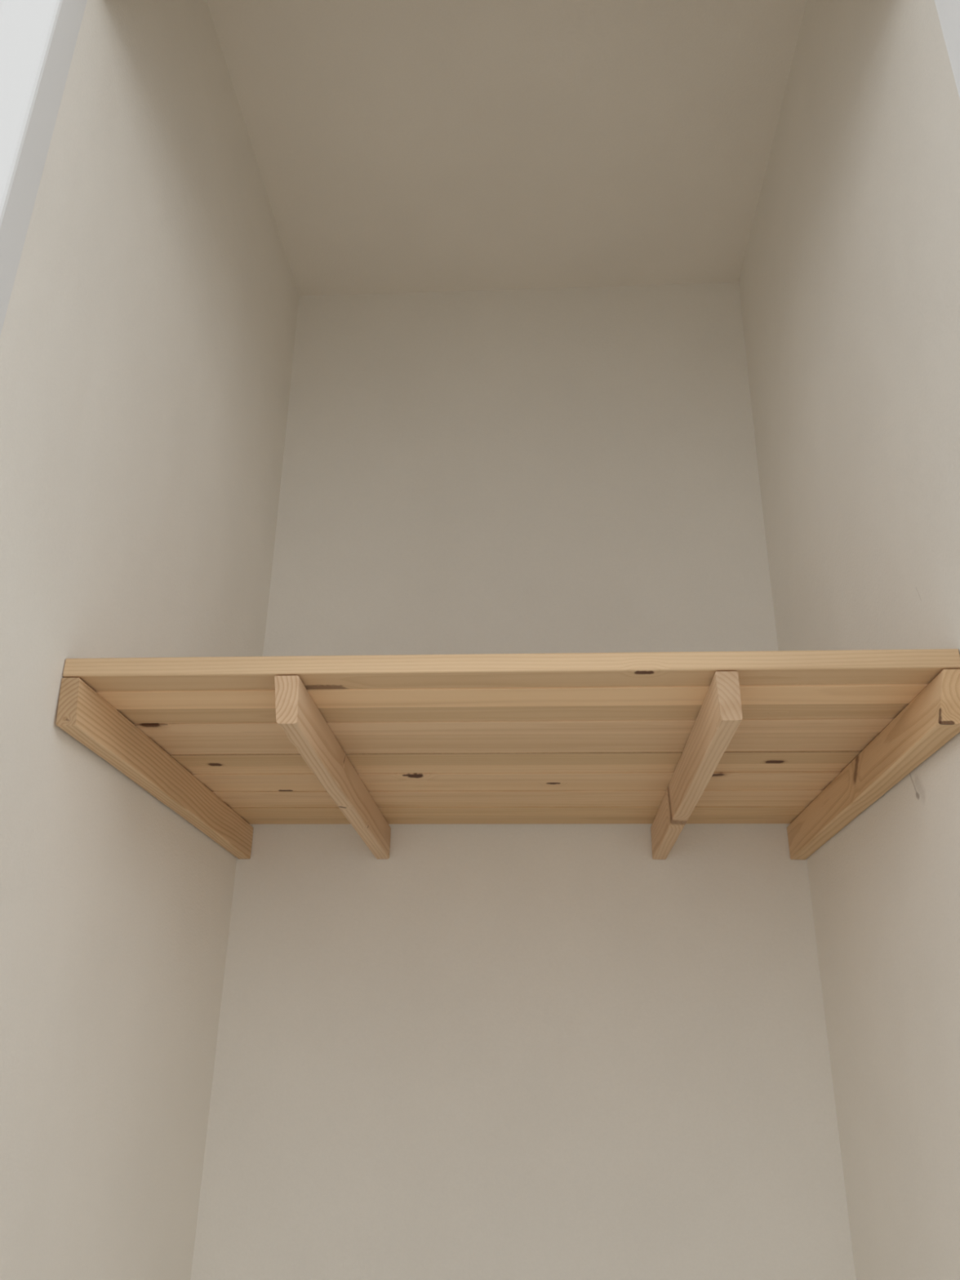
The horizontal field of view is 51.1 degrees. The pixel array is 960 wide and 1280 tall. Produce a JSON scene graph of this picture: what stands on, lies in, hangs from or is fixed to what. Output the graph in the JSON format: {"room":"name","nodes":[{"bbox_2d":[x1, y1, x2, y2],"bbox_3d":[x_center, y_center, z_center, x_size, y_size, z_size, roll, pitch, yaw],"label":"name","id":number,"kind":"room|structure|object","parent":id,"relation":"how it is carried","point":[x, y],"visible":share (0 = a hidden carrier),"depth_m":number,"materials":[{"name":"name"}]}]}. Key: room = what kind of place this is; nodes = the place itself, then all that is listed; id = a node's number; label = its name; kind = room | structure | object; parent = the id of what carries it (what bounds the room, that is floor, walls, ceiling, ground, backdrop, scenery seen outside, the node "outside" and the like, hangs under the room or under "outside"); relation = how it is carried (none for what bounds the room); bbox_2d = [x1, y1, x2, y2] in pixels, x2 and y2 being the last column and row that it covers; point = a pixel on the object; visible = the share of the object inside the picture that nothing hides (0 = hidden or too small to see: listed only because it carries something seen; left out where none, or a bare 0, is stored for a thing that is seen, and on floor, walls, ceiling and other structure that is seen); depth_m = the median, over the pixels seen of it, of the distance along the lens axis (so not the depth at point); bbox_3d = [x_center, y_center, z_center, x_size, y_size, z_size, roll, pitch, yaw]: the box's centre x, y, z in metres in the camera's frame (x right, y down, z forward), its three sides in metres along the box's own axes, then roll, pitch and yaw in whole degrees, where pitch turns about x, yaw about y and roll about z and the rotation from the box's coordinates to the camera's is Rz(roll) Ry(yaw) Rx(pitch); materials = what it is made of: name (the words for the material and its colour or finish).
{"room":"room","nodes":[
{"label":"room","id":0,"kind":"room"},
{"bbox_2d":[0,0,298,1279],"bbox_3d":[-0.411,0.355,0.958,0.105,2.464,0.772,-1,-24,3],"label":"wall","id":1,"kind":"structure","parent":0,"point":[147,337],"depth_m":1.02,"materials":[{"name":"paint"}]},
{"bbox_2d":[0,0,87,335],"bbox_3d":[-0.426,0.335,0.525,0.072,2.152,0.037,-1,-24,3],"label":"trim","id":2,"kind":"structure","parent":1,"relation":"attached to","point":[38,38],"depth_m":0.86,"materials":[{"name":"paint"}]},
{"bbox_2d":[56,677,253,858],"bbox_3d":[-0.344,0.169,1.143,0.020,0.045,0.574,-1,-24,3],"label":"batten","id":3,"kind":"object","parent":1,"relation":"attached to","point":[82,713],"visible":1,"depth_m":1.03,"materials":[{"name":"brown wood"}]},
{"bbox_2d":[206,0,807,296],"bbox_3d":[0.045,-0.803,1.494,0.980,0.100,0.872,-1,-24,3],"label":"ceiling","id":4,"kind":"structure","parent":0,"point":[399,146],"depth_m":1.49,"materials":[{"name":"paint"}]},
{"bbox_2d":[190,281,856,1279],"bbox_3d":[0.051,0.526,1.331,0.980,2.464,0.100,-1,-24,3],"label":"wall","id":5,"kind":"structure","parent":0,"point":[469,1051],"depth_m":1.34,"materials":[{"name":"paint"}]},
{"bbox_2d":[62,648,959,823],"bbox_3d":[0.034,0.133,1.127,0.778,0.019,0.560,-1,-24,3],"label":"shelf","id":6,"kind":"object","parent":5,"relation":"attached to","point":[528,738],"visible":0.78,"depth_m":0.99,"materials":[{"name":"brown wood"}]},
{"bbox_2d":[274,675,391,859],"bbox_3d":[-0.152,0.167,1.132,0.024,0.044,0.574,-1,-24,3],"label":"batten","id":7,"kind":"object","parent":6,"relation":"attached to","point":[297,713],"visible":1,"depth_m":1.00,"materials":[{"name":"brown wood"}]},
{"bbox_2d":[650,671,742,859],"bbox_3d":[0.227,0.162,1.110,0.020,0.044,0.574,-1,-24,3],"label":"batten","id":8,"kind":"object","parent":6,"relation":"attached to","point":[719,717],"visible":1,"depth_m":0.98,"materials":[{"name":"brown wood"}]},
{"bbox_2d":[738,0,959,1279],"bbox_3d":[0.462,0.345,0.907,0.105,2.464,0.772,-1,-24,3],"label":"wall","id":9,"kind":"structure","parent":0,"point":[849,282],"depth_m":1.05,"materials":[{"name":"paint"}]},
{"bbox_2d":[786,669,959,859],"bbox_3d":[0.409,0.162,1.098,0.026,0.049,0.574,-1,-24,3],"label":"batten","id":10,"kind":"object","parent":9,"relation":"attached to","point":[931,719],"visible":1,"depth_m":0.98,"materials":[{"name":"brown wood"}]},
{"bbox_2d":[934,0,959,98],"bbox_3d":[0.425,0.327,0.479,0.072,2.152,0.028,-1,-24,3],"label":"trim","id":11,"kind":"structure","parent":9,"relation":"attached to","point":[948,11],"depth_m":0.86,"materials":[{"name":"paint"}]}
]}

